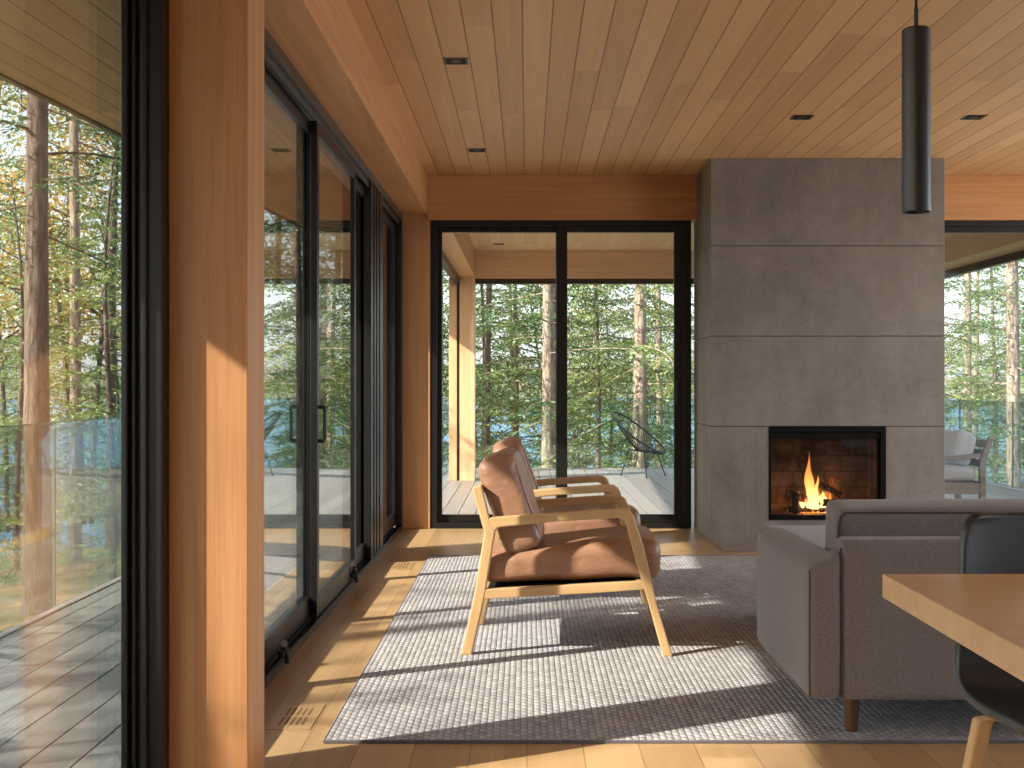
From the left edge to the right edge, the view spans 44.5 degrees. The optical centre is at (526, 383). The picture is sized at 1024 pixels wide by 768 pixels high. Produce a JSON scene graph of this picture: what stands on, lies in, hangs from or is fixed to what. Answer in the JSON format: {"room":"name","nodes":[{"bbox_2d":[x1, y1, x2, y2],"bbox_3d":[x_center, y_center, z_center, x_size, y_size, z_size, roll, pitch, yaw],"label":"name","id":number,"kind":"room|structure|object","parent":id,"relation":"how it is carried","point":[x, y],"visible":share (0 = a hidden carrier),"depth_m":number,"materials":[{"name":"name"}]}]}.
{"room":"living room","nodes":[
{"label":"living room","id":0,"kind":"room"},
{"bbox_2d":[264,526,1023,767],"bbox_3d":[2.025,1.200,3.230,6.250,0.200,12.860,0,0,0],"label":"floor","id":1,"kind":"structure","parent":0,"point":[326,668],"depth_m":3.80,"materials":[{"name":"brown wood"}]},
{"bbox_2d":[121,0,168,767],"bbox_3d":[-1.014,-0.095,0.155,0.133,2.390,6.710,0,0,0],"label":"window frame","id":2,"kind":"structure","parent":1,"relation":"on","point":[144,23],"depth_m":3.24,"materials":[{"name":"black metal"}]},
{"bbox_2d":[169,0,263,767],"bbox_3d":[-0.842,-0.095,3.405,0.210,2.390,0.210,0,0,0],"label":"wooden column","id":3,"kind":"structure","parent":1,"relation":"on","point":[216,47],"depth_m":3.30,"materials":[{"name":"brown wood"}]},
{"bbox_2d":[264,704,325,729],"bbox_3d":[-0.762,1.099,4.130,0.145,0.002,0.310,0,0,0],"label":"floor vent","id":4,"kind":"object","parent":1,"relation":"in","point":[289,716],"visible":1,"depth_m":4.11,"materials":[{"name":"brown wood"}]},
{"bbox_2d":[264,26,402,689],"bbox_3d":[-1.008,-0.095,6.505,0.184,2.391,5.990,0,0,0],"label":"door","id":5,"kind":"structure","parent":1,"relation":"on","point":[333,235],"depth_m":5.83,"materials":[{"name":"glass"}]},
{"bbox_2d":[386,562,414,569],"bbox_3d":[-0.762,1.099,7.550,0.145,0.002,0.310,0,0,0],"label":"floor vent","id":6,"kind":"object","parent":1,"relation":"in","point":[393,565],"visible":1,"depth_m":7.52,"materials":[{"name":"brown wood"}]},
{"bbox_2d":[398,214,430,528],"bbox_3d":[-0.869,-0.095,9.610,0.263,2.390,0.220,0,0,0],"label":"trim","id":7,"kind":"structure","parent":1,"relation":"on","point":[416,227],"depth_m":9.50,"materials":[{"name":"brown wood"}]},
{"bbox_2d":[431,220,690,528],"bbox_3d":[0.260,-0.072,9.560,1.980,2.345,0.140,0,0,0],"label":"sliding door frame","id":8,"kind":"structure","parent":1,"relation":"on","point":[681,518],"depth_m":9.52,"materials":[{"name":"black metal"}]},
{"bbox_2d":[323,555,1023,742],"bbox_3d":[1.489,1.094,5.885,4.229,0.012,4.128,0,0,0],"label":"rug","id":9,"kind":"object","parent":1,"relation":"on","point":[590,667],"visible":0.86,"depth_m":4.60,"materials":[{"name":"fabric"}]},
{"bbox_2d":[461,447,672,655],"bbox_3d":[0.171,0.684,5.344,0.850,0.815,0.660,0,0,2],"label":"armchair","id":10,"kind":"object","parent":9,"relation":"on","point":[517,559],"visible":1,"depth_m":5.06,"materials":[{"name":"brown wood"}]},
{"bbox_2d":[478,447,543,552],"bbox_3d":[-0.062,0.491,5.353,0.261,0.427,0.577,0,0,2],"label":"cushion","id":11,"kind":"object","parent":10,"relation":"on","point":[505,482],"depth_m":5.07,"materials":[{"name":"brown leather"}]},
{"bbox_2d":[488,525,660,581],"bbox_3d":[0.190,0.719,5.342,0.745,0.189,0.591,0,0,2],"label":"seat cushion","id":12,"kind":"object","parent":10,"relation":"on","point":[606,554],"depth_m":5.06,"materials":[{"name":"brown leather"}]},
{"bbox_2d":[488,436,646,603],"bbox_3d":[0.185,0.684,6.534,0.850,0.815,0.660,0,0,-2],"label":"armchair","id":13,"kind":"object","parent":9,"relation":"on","point":[512,441],"visible":0.32,"depth_m":6.25,"materials":[{"name":"leather"}]},
{"bbox_2d":[493,436,543,512],"bbox_3d":[-0.049,0.491,6.529,0.261,0.427,0.577,0,0,-2],"label":"cushion","id":14,"kind":"object","parent":13,"relation":"on","point":[512,441],"depth_m":6.27,"materials":[{"name":"brown leather"}]},
{"bbox_2d":[543,503,640,533],"bbox_3d":[0.203,0.719,6.534,0.745,0.189,0.592,0,0,-2],"label":"seat cushion","id":15,"kind":"object","parent":13,"relation":"on","point":[559,526],"depth_m":6.25,"materials":[{"name":"brown leather"}]},
{"bbox_2d":[757,498,1023,731],"bbox_3d":[1.950,0.730,4.226,2.200,0.719,0.879,0,0,0],"label":"sofa","id":16,"kind":"object","parent":9,"relation":"on","point":[823,615],"visible":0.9,"depth_m":3.79,"materials":[{"name":"beige fabric"}]},
{"bbox_2d":[757,525,825,548],"bbox_3d":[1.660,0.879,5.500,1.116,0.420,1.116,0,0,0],"label":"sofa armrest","id":17,"kind":"object","parent":16,"relation":"attached to","point":[815,534],"visible":0.05,"depth_m":5.74,"materials":[{"name":"beige fabric"}]},
{"bbox_2d":[825,498,1023,550],"bbox_3d":[1.489,0.529,4.005,1.039,0.317,0.204,0,0,0],"label":"cushion","id":18,"kind":"object","parent":16,"relation":"on","point":[938,516],"depth_m":3.91,"materials":[{"name":"grey fabric"}]},
{"bbox_2d":[694,158,943,551],"bbox_3d":[2.110,-0.242,8.925,1.640,2.685,1.470,0,0,0],"label":"fireplace","id":19,"kind":"object","parent":1,"relation":"on","point":[819,302],"depth_m":8.77,"materials":[{"name":"concrete"}]},
{"bbox_2d":[784,489,820,504],"bbox_3d":[1.980,0.820,8.974,0.261,0.132,0.067,0,0,0],"label":"log","id":20,"kind":"object","parent":19,"relation":"on","point":[803,498],"visible":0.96,"depth_m":8.95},
{"bbox_2d":[805,499,837,505],"bbox_3d":[2.110,0.854,9.025,0.269,0.061,0.060,0,0,6],"label":"log","id":21,"kind":"object","parent":19,"relation":"on","point":[825,501],"visible":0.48,"depth_m":9.00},
{"bbox_2d":[798,457,826,508],"bbox_3d":[2.076,0.692,8.987,0.222,0.418,0.131,0,0,-12],"label":"flame","id":22,"kind":"object","parent":21,"relation":"on","point":[813,496],"visible":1,"depth_m":8.94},
{"bbox_2d":[818,482,842,497],"bbox_3d":[2.179,0.762,8.976,0.174,0.118,0.055,0,0,19],"label":"log","id":23,"kind":"object","parent":19,"relation":"in","point":[823,486],"visible":1,"depth_m":8.96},
{"bbox_2d":[829,477,839,499],"bbox_3d":[2.235,0.772,9.076,0.083,0.193,0.087,0,0,0],"label":"log","id":24,"kind":"object","parent":19,"relation":"on","point":[834,482],"visible":0.63,"depth_m":9.05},
{"bbox_2d":[883,574,1023,681],"bbox_3d":[1.829,0.726,1.756,2.343,0.749,1.112,0,0,0],"label":"dining table","id":25,"kind":"object","parent":1,"relation":"on","point":[983,613],"visible":1,"depth_m":2.01,"materials":[{"name":"brown wood"}]},
{"bbox_2d":[944,220,1023,232],"bbox_3d":[3.925,-0.072,9.570,2.050,2.345,0.120,0,0,0],"label":"window frame","id":26,"kind":"structure","parent":1,"relation":"on","point":[950,226],"depth_m":9.52,"materials":[{"name":"black metal"}]},
{"bbox_2d":[954,512,1023,767],"bbox_3d":[1.127,0.686,2.464,0.471,0.828,0.481,0,0,0],"label":"dining chair","id":27,"kind":"object","parent":1,"relation":"on","point":[989,542],"visible":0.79,"depth_m":2.62,"materials":[{"name":"plastic"}]},
{"bbox_2d":[345,0,1023,174],"bbox_3d":[2.195,-1.610,3.230,5.910,0.050,12.860,0,0,0],"label":"ceiling","id":28,"kind":"structure","parent":0,"point":[547,87],"depth_m":6.49,"materials":[{"name":"brown wood"}]},
{"bbox_2d":[264,0,427,213],"bbox_3d":[-0.906,-1.470,3.250,0.308,0.360,12.900,0,0,0],"label":"ceiling beam","id":29,"kind":"structure","parent":28,"relation":"attached to","point":[322,39],"depth_m":5.65,"materials":[{"name":"brown wood"}]},
{"bbox_2d":[443,58,468,64],"bbox_3d":[-0.348,-1.583,6.130,0.120,0.004,0.120,0,0,0],"label":"recessed light","id":30,"kind":"object","parent":28,"relation":"in","point":[447,61],"visible":1,"depth_m":6.13,"materials":[{"name":"black metal"}]},
{"bbox_2d":[468,148,485,151],"bbox_3d":[-0.339,-1.583,8.470,0.120,0.004,0.120,0,0,0],"label":"recessed light","id":31,"kind":"object","parent":28,"relation":"in","point":[469,149],"visible":1,"depth_m":8.45,"materials":[{"name":"metal"}]},
{"bbox_2d":[428,175,696,222],"bbox_3d":[0.274,-1.415,9.570,2.052,0.340,0.180,0,0,0],"label":"beam","id":32,"kind":"structure","parent":28,"relation":"attached to","point":[450,197],"depth_m":9.48,"materials":[{"name":"brown wood"}]},
{"bbox_2d":[790,115,813,119],"bbox_3d":[1.632,-1.583,7.420,0.120,0.004,0.120,0,0,0],"label":"recessed light","id":33,"kind":"object","parent":28,"relation":"in","point":[794,117],"visible":1,"depth_m":7.42,"materials":[{"name":"metal"}]},
{"bbox_2d":[902,0,930,213],"bbox_3d":[0.685,-0.943,2.200,0.100,1.282,0.100,0,0,0],"label":"pendant lamp","id":34,"kind":"object","parent":28,"relation":"hanging from","point":[916,39],"visible":1,"depth_m":2.18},
{"bbox_2d":[960,115,987,119],"bbox_3d":[2.653,-1.583,7.420,0.120,0.004,0.120,0,0,0],"label":"recessed light","id":35,"kind":"object","parent":28,"relation":"in","point":[967,117],"visible":1,"depth_m":7.42,"materials":[{"name":"metal"}]},
{"bbox_2d":[944,175,1023,219],"bbox_3d":[4.025,-1.415,9.570,2.250,0.340,0.180,0,0,0],"label":"trim","id":36,"kind":"structure","parent":28,"relation":"attached to","point":[966,197],"depth_m":9.48,"materials":[{"name":"brown wood"}]},
{"bbox_2d":[468,223,972,250],"bbox_3d":[2.175,-1.610,12.280,5.750,0.050,5.240,0,0,0],"label":"ceiling","id":37,"kind":"structure","parent":0,"point":[480,241],"depth_m":13.90,"materials":[{"name":"brown wood"}]},
{"bbox_2d":[442,233,474,276],"bbox_3d":[-0.745,-1.460,12.400,0.250,0.380,5.400,0,0,0],"label":"trim","id":38,"kind":"structure","parent":37,"relation":"attached to","point":[458,248],"depth_m":12.60,"materials":[{"name":"brown wood"}]},
{"bbox_2d":[475,251,694,278],"bbox_3d":[2.040,-1.423,14.975,5.320,0.325,0.250,0,0,0],"label":"trim","id":39,"kind":"structure","parent":37,"relation":"attached to","point":[488,264],"depth_m":14.85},
{"bbox_2d":[475,279,693,283],"bbox_3d":[2.040,-1.230,15.000,5.320,0.060,0.100,0,0,0],"label":"trim","id":40,"kind":"structure","parent":39,"relation":"attached to","point":[477,281],"depth_m":14.95,"materials":[{"name":"black metal"}]},
{"bbox_2d":[944,233,1023,270],"bbox_3d":[4.875,-1.474,12.430,0.350,0.223,5.540,0,0,0],"label":"trim","id":41,"kind":"structure","parent":37,"relation":"attached to","point":[973,248],"depth_m":13.15,"materials":[{"name":"brown wood"}]},
{"bbox_3d":[5.050,-1.438,3.200,0.200,0.295,12.800,0,0,0],"label":"trim","id":42,"kind":"structure","parent":0,"visible":0},
{"bbox_2d":[944,250,1023,278],"bbox_3d":[5.085,-1.327,9.550,0.070,0.085,12.100,0,0,0],"label":"trim","id":43,"kind":"structure","parent":42,"relation":"attached to","point":[1019,255],"depth_m":13.79,"materials":[{"name":"black metal"}]},
{"label":"outside","id":44,"kind":"structure","parent":0,"visible":0},
{"bbox_2d":[0,357,1023,398],"bbox_3d":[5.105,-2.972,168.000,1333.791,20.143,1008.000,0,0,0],"label":"shore","id":45,"kind":"structure","parent":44,"point":[445,364],"depth_m":536.92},
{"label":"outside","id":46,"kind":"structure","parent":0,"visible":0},
{"bbox_2d":[0,547,120,630],"bbox_3d":[0.000,5.126,10.000,120.000,5.948,120.000,0,0,0],"label":"ground","id":47,"kind":"structure","parent":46,"point":[11,594],"depth_m":16.71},
{"bbox_2d":[0,322,22,534],"bbox_3d":[-12.347,0.382,26.460,3.614,8.142,3.448,0,0,-19],"label":"conifer tree","id":48,"kind":"object","parent":47,"relation":"on","point":[7,496],"visible":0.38,"depth_m":27.00,"materials":[{"name":"green plant"}]},
{"bbox_2d":[0,339,22,493],"bbox_3d":[-18.276,2.448,42.331,4.298,8.091,5.097,0,0,-27],"label":"leafy tree","id":49,"kind":"object","parent":47,"relation":"on","point":[14,339],"visible":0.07,"depth_m":42.36,"materials":[{"name":"green plant"}]},
{"bbox_2d":[0,383,51,554],"bbox_3d":[-15.196,2.083,35.181,3.575,7.205,3.464,0,0,43],"label":"conifer tree","id":50,"kind":"object","parent":47,"relation":"on","point":[2,511],"visible":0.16,"depth_m":35.39,"materials":[{"name":"green plant"}]},
{"bbox_2d":[0,427,67,552],"bbox_3d":[-15.196,3.046,38.600,2.694,5.603,2.780,0,0,-12],"label":"conifer tree","id":51,"kind":"object","parent":47,"relation":"on","point":[14,427],"visible":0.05,"depth_m":38.32,"materials":[{"name":"green plant"}]},
{"bbox_2d":[0,197,91,465],"bbox_3d":[-13.955,-0.057,32.179,5.440,10.241,6.452,0,0,17],"label":"leafy tree","id":52,"kind":"object","parent":47,"relation":"on","point":[8,265],"visible":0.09,"depth_m":32.12,"materials":[{"name":"green plant"}]},
{"bbox_2d":[0,79,120,616],"bbox_3d":[-5.326,-5.745,13.753,3.988,17.672,4.580,0,0,-26],"label":"conifer tree","id":53,"kind":"object","parent":47,"relation":"on","point":[37,524],"visible":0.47,"depth_m":13.61,"materials":[{"name":"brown plant"}]},
{"bbox_2d":[0,140,120,584],"bbox_3d":[-5.568,-0.025,16.632,3.164,6.377,3.066,0,0,17],"label":"young conifer","id":54,"kind":"object","parent":47,"relation":"on","point":[112,560],"visible":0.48,"depth_m":16.43,"materials":[{"name":"green plant"}]},
{"bbox_2d":[0,105,120,561],"bbox_3d":[-6.604,-6.058,18.918,4.001,18.621,4.121,0,0,-25],"label":"conifer tree","id":55,"kind":"object","parent":47,"relation":"on","point":[75,531],"visible":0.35,"depth_m":18.91,"materials":[{"name":"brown plant"}]},
{"bbox_2d":[0,111,120,556],"bbox_3d":[-6.924,-3.007,20.864,4.884,12.866,4.764,0,0,-3],"label":"conifer tree","id":56,"kind":"object","parent":47,"relation":"on","point":[113,251],"visible":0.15,"depth_m":20.91,"materials":[{"name":"green plant"}]},
{"bbox_2d":[0,171,120,578],"bbox_3d":[-7.357,0.132,17.840,3.066,6.377,3.164,0,0,-37],"label":"young conifer","id":57,"kind":"object","parent":47,"relation":"on","point":[17,543],"visible":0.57,"depth_m":17.98,"materials":[{"name":"green plant"}]},
{"bbox_2d":[0,81,120,524],"bbox_3d":[-8.224,-3.192,23.832,6.692,11.825,7.773,0,0,22],"label":"maple tree","id":58,"kind":"object","parent":47,"relation":"on","point":[50,208],"visible":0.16,"depth_m":23.85,"materials":[{"name":"green plant"}]},
{"bbox_2d":[0,81,120,532],"bbox_3d":[-11.094,-2.464,27.463,7.462,11.352,6.425,0,0,-2],"label":"maple tree","id":59,"kind":"object","parent":47,"relation":"on","point":[3,394],"visible":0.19,"depth_m":26.86,"materials":[{"name":"green plant"}]},
{"bbox_2d":[0,81,120,513],"bbox_3d":[-9.324,-4.997,24.404,4.772,18.142,4.160,0,0,19],"label":"conifer tree","id":60,"kind":"object","parent":47,"relation":"on","point":[15,96],"visible":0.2,"depth_m":24.35,"materials":[{"name":"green plant"}]},
{"bbox_2d":[1,145,120,546],"bbox_3d":[-13.549,-0.634,37.417,4.916,12.950,4.795,0,0,35],"label":"conifer tree","id":61,"kind":"object","parent":47,"relation":"on","point":[64,447],"visible":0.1,"depth_m":37.10,"materials":[{"name":"green plant"}]},
{"bbox_2d":[5,135,120,545],"bbox_3d":[-9.001,-2.233,28.114,4.920,13.290,5.044,0,0,-6],"label":"conifer tree","id":62,"kind":"object","parent":47,"relation":"on","point":[103,387],"visible":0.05,"depth_m":27.74,"materials":[{"name":"green plant"}]},
{"bbox_2d":[56,288,120,547],"bbox_3d":[-11.064,1.013,34.273,3.426,8.091,3.591,0,0,32],"label":"conifer tree","id":63,"kind":"object","parent":47,"relation":"on","point":[103,359],"visible":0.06,"depth_m":33.88,"materials":[{"name":"green plant"}]},
{"bbox_2d":[442,328,448,462],"bbox_3d":[-2.049,1.061,26.313,2.731,5.504,2.646,0,0,43],"label":"conifer tree","id":64,"kind":"object","parent":47,"relation":"on","point":[443,369],"visible":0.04,"depth_m":26.50,"materials":[{"name":"green plant"}]},
{"bbox_2d":[442,271,506,467],"bbox_3d":[-2.711,-3.432,39.720,4.180,18.232,4.795,0,0,2],"label":"conifer tree","id":65,"kind":"object","parent":47,"relation":"on","point":[442,271],"visible":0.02,"depth_m":39.81,"materials":[{"name":"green plant"}]},
{"bbox_2d":[442,284,535,467],"bbox_3d":[-1.581,0.581,37.432,4.174,9.856,4.374,0,0,-29],"label":"conifer tree","id":66,"kind":"object","parent":47,"relation":"on","point":[445,284],"visible":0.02,"depth_m":37.82,"materials":[{"name":"green plant"}]},
{"bbox_2d":[442,278,542,466],"bbox_3d":[-1.262,-0.385,29.282,3.930,9.279,4.118,0,0,-15],"label":"conifer tree","id":67,"kind":"object","parent":47,"relation":"on","point":[445,280],"visible":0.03,"depth_m":28.93,"materials":[{"name":"green plant"}]},
{"bbox_2d":[442,270,575,467],"bbox_3d":[-1.466,-0.786,31.006,5.597,10.537,6.638,0,0,23],"label":"leafy tree","id":68,"kind":"object","parent":47,"relation":"on","point":[443,274],"visible":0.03,"depth_m":30.95,"materials":[{"name":"green plant"}]},
{"bbox_2d":[443,287,584,467],"bbox_3d":[-0.476,-0.339,41.772,4.869,12.828,4.750,0,0,11],"label":"conifer tree","id":69,"kind":"object","parent":47,"relation":"on","point":[512,349],"visible":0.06,"depth_m":41.51,"materials":[{"name":"green plant"}]},
{"bbox_2d":[442,267,592,467],"bbox_3d":[-0.902,-1.956,25.889,4.330,11.696,4.440,0,0,-41],"label":"conifer tree","id":70,"kind":"object","parent":47,"relation":"on","point":[485,392],"visible":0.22,"depth_m":25.97,"materials":[{"name":"green plant"}]},
{"bbox_2d":[442,284,610,467],"bbox_3d":[-0.369,-1.137,29.075,3.996,10.527,3.897,0,0,-34],"label":"conifer tree","id":71,"kind":"object","parent":47,"relation":"on","point":[516,350],"visible":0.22,"depth_m":28.90,"materials":[{"name":"green plant"}]},
{"bbox_2d":[442,284,672,467],"bbox_3d":[0.260,-5.392,21.861,4.634,17.620,4.040,0,0,-29],"label":"conifer tree","id":72,"kind":"object","parent":47,"relation":"on","point":[547,403],"visible":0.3,"depth_m":21.90,"materials":[{"name":"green plant"}]},
{"bbox_2d":[500,298,631,467],"bbox_3d":[1.596,1.362,40.000,5.494,8.720,4.632,0,0,-39],"label":"leafy tree","id":73,"kind":"object","parent":47,"relation":"on","point":[603,298],"visible":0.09,"depth_m":39.65,"materials":[{"name":"green plant"}]},
{"bbox_2d":[442,284,693,467],"bbox_3d":[0.396,-2.770,24.870,5.053,13.312,4.929,0,0,-19],"label":"conifer tree","id":74,"kind":"object","parent":47,"relation":"on","point":[540,299],"visible":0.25,"depth_m":24.61,"materials":[{"name":"green plant"}]},
{"bbox_2d":[477,284,664,467],"bbox_3d":[0.616,-0.497,30.006,5.881,9.335,4.959,0,0,-26],"label":"leafy tree","id":75,"kind":"object","parent":47,"relation":"on","point":[536,348],"visible":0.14,"depth_m":30.05,"materials":[{"name":"green plant"}]},
{"bbox_2d":[499,284,667,467],"bbox_3d":[1.630,0.325,37.580,5.372,10.114,6.372,0,0,10],"label":"leafy tree","id":76,"kind":"object","parent":47,"relation":"on","point":[572,304],"visible":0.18,"depth_m":37.15,"materials":[{"name":"green plant"}]},
{"bbox_2d":[513,284,669,467],"bbox_3d":[1.121,0.049,23.495,3.664,7.384,3.550,0,0,-41],"label":"young conifer","id":77,"kind":"object","parent":47,"relation":"on","point":[598,377],"visible":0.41,"depth_m":23.42,"materials":[{"name":"green plant"}]},
{"bbox_2d":[524,284,693,467],"bbox_3d":[2.083,-6.560,22.225,4.646,20.262,5.329,0,0,4],"label":"conifer tree","id":78,"kind":"object","parent":47,"relation":"on","point":[641,291],"visible":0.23,"depth_m":22.30,"materials":[{"name":"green plant"}]},
{"bbox_2d":[568,284,657,467],"bbox_3d":[1.965,0.864,32.252,3.015,7.118,3.159,0,0,-10],"label":"conifer tree","id":79,"kind":"object","parent":47,"relation":"on","point":[606,326],"visible":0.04,"depth_m":31.97,"materials":[{"name":"green plant"}]},
{"bbox_2d":[567,284,693,467],"bbox_3d":[2.704,-2.548,27.319,4.932,13.322,5.056,0,0,9],"label":"conifer tree","id":80,"kind":"object","parent":47,"relation":"on","point":[670,450],"visible":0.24,"depth_m":27.07,"materials":[{"name":"green plant"}]},
{"bbox_2d":[571,299,693,467],"bbox_3d":[3.929,1.420,40.863,5.436,8.629,4.584,0,0,-38],"label":"leafy tree","id":81,"kind":"object","parent":47,"relation":"on","point":[649,336],"visible":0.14,"depth_m":40.54,"materials":[{"name":"green plant"}]},
{"bbox_2d":[573,284,694,467],"bbox_3d":[4.034,-1.058,38.117,5.023,13.233,4.900,0,0,29],"label":"conifer tree","id":82,"kind":"object","parent":47,"relation":"on","point":[668,291],"visible":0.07,"depth_m":37.82,"materials":[{"name":"green plant"}]},
{"bbox_2d":[601,313,667,467],"bbox_3d":[3.218,1.786,43.422,3.715,8.773,3.894,0,0,-19],"label":"conifer tree","id":83,"kind":"object","parent":47,"relation":"on","point":[625,395],"visible":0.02,"depth_m":43.10,"materials":[{"name":"green plant"}]},
{"bbox_2d":[589,284,693,467],"bbox_3d":[3.657,-3.615,35.925,4.036,17.600,4.629,0,0,-44],"label":"conifer tree","id":84,"kind":"object","parent":47,"relation":"on","point":[657,293],"visible":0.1,"depth_m":35.78,"materials":[{"name":"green plant"}]},
{"bbox_2d":[618,321,694,466],"bbox_3d":[5.394,1.727,43.152,5.329,8.458,4.493,0,0,37],"label":"leafy tree","id":85,"kind":"object","parent":47,"relation":"on","point":[663,342],"visible":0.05,"depth_m":43.26,"materials":[{"name":"green plant"}]},
{"bbox_2d":[648,338,693,467],"bbox_3d":[4.282,1.726,34.028,3.046,6.336,3.144,0,0,-2],"label":"conifer tree","id":86,"kind":"object","parent":47,"relation":"on","point":[667,407],"visible":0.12,"depth_m":33.92,"materials":[{"name":"green plant"}]},
{"bbox_2d":[943,276,1023,480],"bbox_3d":[6.759,-0.224,20.995,3.331,6.712,3.227,0,0,-41],"label":"young conifer","id":87,"kind":"object","parent":47,"relation":"on","point":[949,357],"visible":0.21,"depth_m":20.79,"materials":[{"name":"green plant"}]},
{"bbox_2d":[944,261,1023,487],"bbox_3d":[7.780,-5.718,20.166,4.040,17.620,4.634,0,0,24],"label":"conifer tree","id":88,"kind":"object","parent":47,"relation":"on","point":[1012,350],"visible":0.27,"depth_m":19.92,"materials":[{"name":"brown plant"}]},
{"bbox_2d":[944,266,1023,481],"bbox_3d":[11.680,-4.677,33.162,4.424,19.294,5.074,0,0,41],"label":"conifer tree","id":89,"kind":"object","parent":47,"relation":"on","point":[967,309],"visible":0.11,"depth_m":33.23,"materials":[{"name":"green plant"}]},
{"bbox_2d":[944,266,1023,487],"bbox_3d":[9.914,-1.583,24.351,3.992,10.516,3.894,0,0,32],"label":"conifer tree","id":90,"kind":"object","parent":47,"relation":"on","point":[957,281],"visible":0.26,"depth_m":24.70,"materials":[{"name":"green plant"}]},
{"bbox_2d":[944,265,1023,483],"bbox_3d":[13.595,-0.461,36.452,4.530,11.935,4.419,0,0,20],"label":"conifer tree","id":91,"kind":"object","parent":47,"relation":"on","point":[995,414],"visible":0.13,"depth_m":36.24,"materials":[{"name":"green plant"}]},
{"bbox_2d":[944,261,1023,483],"bbox_3d":[14.277,-2.807,39.386,4.044,17.636,4.639,0,0,-22],"label":"conifer tree","id":92,"kind":"object","parent":47,"relation":"on","point":[977,278],"visible":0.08,"depth_m":39.42,"materials":[{"name":"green plant"}]},
{"bbox_2d":[945,259,1023,487],"bbox_3d":[10.729,-0.450,28.205,4.286,9.656,4.089,0,0,-16],"label":"conifer tree","id":93,"kind":"object","parent":47,"relation":"on","point":[951,372],"visible":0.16,"depth_m":28.61,"materials":[{"name":"green plant"}]},
{"bbox_2d":[978,306,1023,477],"bbox_3d":[16.048,1.385,38.556,4.701,8.851,5.576,0,0,37],"label":"leafy tree","id":94,"kind":"object","parent":47,"relation":"on","point":[1023,306],"visible":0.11,"depth_m":39.18,"materials":[{"name":"green plant"}]},
{"bbox_2d":[986,293,1023,479],"bbox_3d":[17.020,1.440,42.473,3.660,9.642,3.570,0,0,2],"label":"conifer tree","id":95,"kind":"object","parent":47,"relation":"on","point":[1022,455],"visible":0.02,"depth_m":42.29,"materials":[{"name":"green plant"}]},
{"bbox_3d":[1.460,1.324,6.475,7.800,0.272,21.350,0,0,0],"label":"frame","id":96,"kind":"object","parent":47,"relation":"on","visible":0},
{"bbox_2d":[0,469,1023,767],"bbox_3d":[1.518,1.167,6.472,7.897,0.035,21.344,0,0,0],"label":"deck","id":97,"kind":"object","parent":96,"relation":"on","point":[60,672],"visible":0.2,"depth_m":5.07,"materials":[{"name":"wood"}]},
{"bbox_2d":[0,417,120,638],"bbox_3d":[-2.400,0.671,7.865,0.045,0.957,18.270,0,0,0],"label":"glass railing","id":98,"kind":"object","parent":97,"relation":"on","point":[54,608],"visible":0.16,"depth_m":6.34,"materials":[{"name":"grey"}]},
{"bbox_2d":[442,250,459,480],"bbox_3d":[-0.835,-0.060,12.375,0.070,2.420,5.350,0,0,0],"label":"trim","id":99,"kind":"structure","parent":97,"relation":"on","point":[447,266],"depth_m":14.88,"materials":[{"name":"black metal"}]},
{"bbox_2d":[449,277,456,479],"bbox_3d":[-0.882,-0.060,15.000,0.095,2.420,0.200,0,0,0],"label":"post","id":100,"kind":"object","parent":97,"relation":"on","point":[452,286],"depth_m":14.90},
{"bbox_2d":[460,277,475,480],"bbox_3d":[-0.710,-0.060,14.975,0.180,2.420,0.250,0,0,0],"label":"post","id":101,"kind":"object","parent":97,"relation":"on","point":[467,284],"depth_m":14.85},
{"bbox_2d":[442,398,693,468],"bbox_3d":[1.450,0.671,17.030,7.620,0.957,0.045,0,0,0],"label":"glass railing","id":102,"kind":"object","parent":97,"relation":"on","point":[577,398],"visible":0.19,"depth_m":17.01,"materials":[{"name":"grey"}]},
{"bbox_2d":[611,411,666,477],"bbox_3d":[1.399,0.747,15.589,0.700,0.813,0.644,0,0,0],"label":"chair","id":103,"kind":"object","parent":97,"relation":"on","point":[625,432],"visible":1,"depth_m":15.64,"materials":[{"name":"black"}]},
{"bbox_2d":[944,437,993,498],"bbox_3d":[3.457,0.795,10.600,0.774,0.709,0.640,0,0,0],"label":"armchair","id":104,"kind":"object","parent":97,"relation":"on","point":[958,480],"visible":0.34,"depth_m":10.30,"materials":[{"name":"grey wood"}]},
{"bbox_2d":[944,463,974,481],"bbox_3d":[3.420,0.745,10.600,0.608,0.147,0.532,0,0,0],"label":"seat cushion","id":105,"kind":"object","parent":104,"relation":"on","point":[952,473],"depth_m":10.34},
{"bbox_2d":[944,429,975,465],"bbox_3d":[3.621,0.539,10.601,0.267,0.307,0.502,0,0,0],"label":"throw pillow","id":106,"kind":"object","parent":104,"relation":"on","point":[956,442],"visible":0.69,"depth_m":10.37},
{"bbox_2d":[944,399,1023,491],"bbox_3d":[5.300,0.671,13.640,0.045,0.957,6.720,0,0,0],"label":"glass railing","id":107,"kind":"object","parent":97,"relation":"on","point":[988,483],"visible":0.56,"depth_m":13.63,"materials":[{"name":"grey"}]},
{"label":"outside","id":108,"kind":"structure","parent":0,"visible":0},
{"bbox_2d":[0,398,1023,554],"bbox_3d":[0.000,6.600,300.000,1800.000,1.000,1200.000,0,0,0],"label":"lake","id":109,"kind":"structure","parent":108,"point":[86,529],"depth_m":124.00,"materials":[{"name":"blue liquid"}]},
{"bbox_3d":[2.010,-1.780,5.100,6.180,0.200,20.200,0,0,0],"label":"roof","id":110,"kind":"structure","parent":0,"visible":0},
{"bbox_2d":[0,0,120,133],"bbox_3d":[-1.870,-1.567,5.300,1.620,0.761,20.600,0,0,0],"label":"soffit","id":111,"kind":"structure","parent":110,"relation":"attached to","point":[68,52],"depth_m":5.88,"materials":[{"name":"brown wood"}]},
{"bbox_2d":[0,73,120,137],"bbox_3d":[-2.700,-1.641,5.300,0.040,0.933,20.600,0,0,0],"label":"trim","id":112,"kind":"structure","parent":111,"relation":"attached to","point":[2,76],"depth_m":7.17,"materials":[{"name":"wood"}]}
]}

